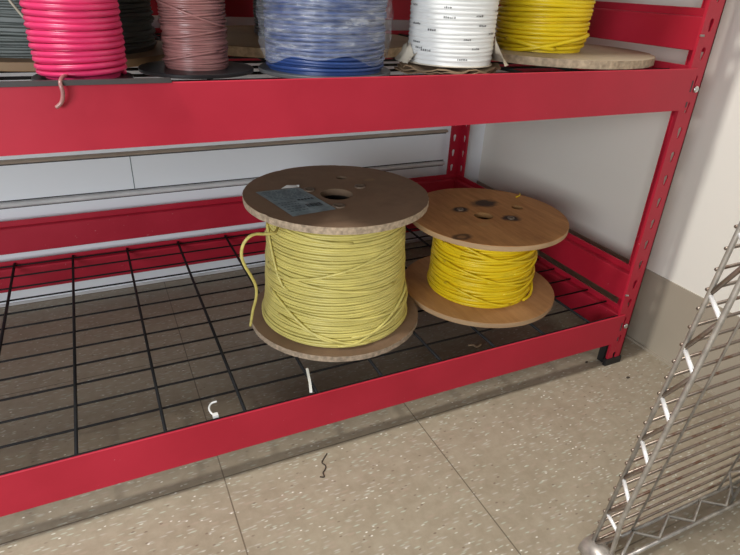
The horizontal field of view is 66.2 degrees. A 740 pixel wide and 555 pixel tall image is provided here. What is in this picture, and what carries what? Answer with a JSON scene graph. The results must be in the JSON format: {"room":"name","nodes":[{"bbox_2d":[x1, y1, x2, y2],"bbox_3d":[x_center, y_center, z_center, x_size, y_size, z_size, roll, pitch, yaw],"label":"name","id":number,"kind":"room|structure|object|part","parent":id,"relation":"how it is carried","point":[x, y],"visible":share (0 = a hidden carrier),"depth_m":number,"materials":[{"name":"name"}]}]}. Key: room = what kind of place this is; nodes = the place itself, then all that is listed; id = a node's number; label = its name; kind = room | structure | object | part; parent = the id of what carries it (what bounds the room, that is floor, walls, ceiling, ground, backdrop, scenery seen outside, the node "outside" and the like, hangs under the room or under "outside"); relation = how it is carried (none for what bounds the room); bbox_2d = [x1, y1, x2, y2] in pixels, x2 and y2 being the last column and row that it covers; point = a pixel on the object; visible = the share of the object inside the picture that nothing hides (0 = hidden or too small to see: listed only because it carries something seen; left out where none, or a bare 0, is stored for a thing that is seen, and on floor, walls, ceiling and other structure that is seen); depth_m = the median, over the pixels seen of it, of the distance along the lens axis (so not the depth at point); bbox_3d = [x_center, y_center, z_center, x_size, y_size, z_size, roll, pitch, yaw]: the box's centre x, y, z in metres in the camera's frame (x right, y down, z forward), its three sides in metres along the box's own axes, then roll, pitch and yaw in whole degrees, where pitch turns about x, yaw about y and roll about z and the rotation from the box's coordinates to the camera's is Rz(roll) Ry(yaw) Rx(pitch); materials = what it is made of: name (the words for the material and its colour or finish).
{"room":"storage room","nodes":[
{"label":"storage room","id":0,"kind":"room"},
{"bbox_2d":[0,15,497,303],"bbox_3d":[-1.305,-1.008,0.329,3.788,2.600,0.100,-10,30,-23],"label":"wall","id":1,"kind":"structure","parent":0,"point":[37,180],"depth_m":1.20,"materials":[{"name":"white paint"}]},
{"bbox_2d":[0,237,432,306],"bbox_3d":[-1.387,0.172,0.867,3.680,0.005,0.004,-10,30,-23],"label":"trim","id":2,"kind":"structure","parent":1,"relation":"attached to","point":[429,238],"depth_m":1.25,"materials":[{"name":"metal"}]},
{"bbox_2d":[0,133,443,208],"bbox_3d":[-1.427,-0.035,0.734,3.570,0.084,0.002,-10,30,-23],"label":"trim","id":3,"kind":"structure","parent":1,"relation":"attached to","point":[433,133],"depth_m":1.18,"materials":[{"name":"grey metal"}]},
{"bbox_2d":[0,161,444,208],"bbox_3d":[-1.427,-0.002,0.747,3.570,0.011,0.009,-10,30,-23],"label":"trim","id":4,"kind":"structure","parent":1,"relation":"attached to","point":[434,163],"depth_m":1.17,"materials":[{"name":"grey metal"}]},
{"bbox_2d":[0,129,447,164],"bbox_3d":[-1.423,-0.074,0.709,3.570,0.008,0.010,-10,30,-23],"label":"trim","id":5,"kind":"structure","parent":1,"relation":"attached to","point":[183,149],"depth_m":1.18,"materials":[{"name":"grey metal"}]},
{"bbox_2d":[0,239,739,554],"bbox_3d":[-0.552,0.997,-0.575,3.788,0.050,3.921,-10,30,-23],"label":"floor","id":6,"kind":"structure","parent":0,"point":[527,461],"depth_m":0.85,"materials":[{"name":"tile"}]},
{"bbox_2d":[320,453,326,477],"bbox_3d":[-0.066,0.268,0.809,0.008,0.002,0.046,2,28,-1],"label":"strand","id":7,"kind":"object","parent":6,"relation":"on","point":[323,476],"visible":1,"depth_m":0.81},
{"bbox_2d":[0,0,725,516],"bbox_3d":[-0.481,-0.626,0.505,1.910,1.830,0.606,-10,30,-23],"label":"shelving unit","id":8,"kind":"object","parent":6,"relation":"on","point":[111,116],"depth_m":0.79,"materials":[{"name":"red metal"}]},
{"bbox_2d":[19,0,133,108],"bbox_3d":[-0.269,-0.257,0.512,0.090,0.180,0.109,-20,35,-37],"label":"spool","id":9,"kind":"object","parent":8,"relation":"on","point":[68,39],"visible":0.94,"depth_m":0.51,"materials":[{"name":"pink plastic"}]},
{"bbox_2d":[0,0,164,71],"bbox_3d":[-0.389,-0.356,0.665,0.300,0.176,0.300,-10,30,-23],"label":"spool","id":10,"kind":"object","parent":8,"relation":"on","point":[141,46],"visible":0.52,"depth_m":0.64},
{"bbox_3d":[-0.712,-0.091,0.302,1.160,0.004,0.014,-10,30,-23],"label":"plastic strip","id":11,"kind":"part","parent":8,"relation":"part of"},
{"bbox_2d":[138,0,253,78],"bbox_3d":[-0.190,-0.306,0.597,0.124,0.166,0.124,-18,34,-35],"label":"spool","id":12,"kind":"object","parent":8,"relation":"on","point":[193,34],"visible":1,"depth_m":0.59,"materials":[{"name":"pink plastic"}]},
{"bbox_2d":[208,400,218,418],"bbox_3d":[-0.205,0.173,0.743,0.013,0.008,0.027,-10,30,-23],"label":"cable tie","id":13,"kind":"object","parent":8,"relation":"on","point":[215,415],"visible":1,"depth_m":0.74,"materials":[{"name":"white plastic"}]},
{"bbox_3d":[-0.087,0.146,0.809,0.004,0.001,0.056,-3,28,-11],"label":"plastic strip","id":14,"kind":"part","parent":8,"relation":"part of","materials":[{"name":"white plastic"}]},
{"bbox_2d":[225,0,408,57],"bbox_3d":[-0.118,-0.461,0.890,0.400,0.176,0.400,-10,30,-23],"label":"spool","id":15,"kind":"object","parent":8,"relation":"on","point":[243,40],"visible":0.19,"depth_m":0.86,"materials":[{"name":"wood"}]},
{"bbox_2d":[258,0,390,78],"bbox_3d":[-0.049,-0.319,0.634,0.162,0.168,0.155,-10,30,-23],"label":"spool","id":16,"kind":"object","parent":8,"relation":"on","point":[304,38],"visible":1,"depth_m":0.60,"materials":[{"name":"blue plastic"}]},
{"bbox_2d":[240,165,428,361],"bbox_3d":[-0.056,-0.037,0.927,0.285,0.221,0.286,-1,28,-7],"label":"spool","id":17,"kind":"object","parent":8,"relation":"on","point":[335,290],"visible":1,"depth_m":0.85},
{"bbox_2d":[264,189,322,211],"bbox_3d":[-0.113,-0.114,0.833,0.070,0.001,0.090,-10,30,-23],"label":"print","id":18,"kind":"object","parent":17,"relation":"on","point":[293,189],"depth_m":0.84},
{"bbox_2d":[394,61,500,74],"bbox_3d":[0.100,-0.266,0.717,0.142,0.011,0.119,-10,30,-23],"label":"cardboard","id":19,"kind":"object","parent":8,"relation":"on","point":[410,68],"visible":0.61,"depth_m":0.69,"materials":[{"name":"cardboard"}]},
{"bbox_2d":[394,0,507,67],"bbox_3d":[0.104,-0.343,0.678,0.142,0.161,0.124,-10,30,-23],"label":"spool","id":20,"kind":"object","parent":19,"relation":"on","point":[442,33],"visible":1,"depth_m":0.66,"materials":[{"name":"white plastic"}]},
{"bbox_2d":[408,3,497,60],"bbox_3d":[0.100,-0.304,0.697,0.106,0.057,0.106,-10,30,-23],"label":"print","id":21,"kind":"object","parent":20,"relation":"on","point":[437,31],"depth_m":0.66},
{"bbox_3d":[0.246,-0.902,1.099,0.032,1.830,0.032,-10,30,-23],"label":"post","id":22,"kind":"part","parent":8,"relation":"part of","materials":[{"name":"red metal"}]},
{"bbox_2d":[405,188,568,327],"bbox_3d":[0.207,-0.048,1.048,0.287,0.150,0.289,-10,30,-23],"label":"spool","id":23,"kind":"object","parent":8,"relation":"on","point":[479,271],"visible":0.99,"depth_m":0.99,"materials":[{"name":"brown wood"}]},
{"bbox_2d":[492,0,654,68],"bbox_3d":[0.283,-0.420,0.846,0.307,0.166,0.307,-10,30,-23],"label":"spool","id":24,"kind":"object","parent":8,"relation":"on","point":[549,33],"visible":0.94,"depth_m":0.80,"materials":[{"name":"plastic"}]},
{"bbox_3d":[0.485,-0.656,0.652,0.032,1.830,0.032,-10,30,-23],"label":"post","id":25,"kind":"part","parent":8,"relation":"part of","materials":[{"name":"red metal"}]},
{"bbox_2d":[468,343,481,347],"bbox_3d":[0.203,0.131,1.090,0.028,0.006,0.011,-3,28,-10],"label":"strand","id":26,"kind":"object","parent":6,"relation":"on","point":[480,344],"visible":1,"depth_m":1.09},
{"bbox_2d":[578,222,739,554],"bbox_3d":[0.503,-0.076,0.531,0.466,0.916,0.114,-10,30,-23],"label":"wire shelf","id":27,"kind":"object","parent":6,"relation":"on","point":[592,544],"visible":1,"depth_m":0.62,"materials":[{"name":"silver metal"}]},
{"bbox_2d":[478,0,739,316],"bbox_3d":[1.194,-0.454,-0.503,0.100,2.600,3.821,-10,30,-23],"label":"wall","id":28,"kind":"structure","parent":0,"point":[596,171],"depth_m":1.04,"materials":[{"name":"beige paint"}]},
{"bbox_2d":[477,181,739,412],"bbox_3d":[1.093,0.639,0.042,0.008,0.152,3.821,-10,30,-23],"label":"baseboard","id":29,"kind":"structure","parent":28,"relation":"attached to","point":[663,311],"depth_m":1.05,"materials":[{"name":"beige plastic"}]}
]}

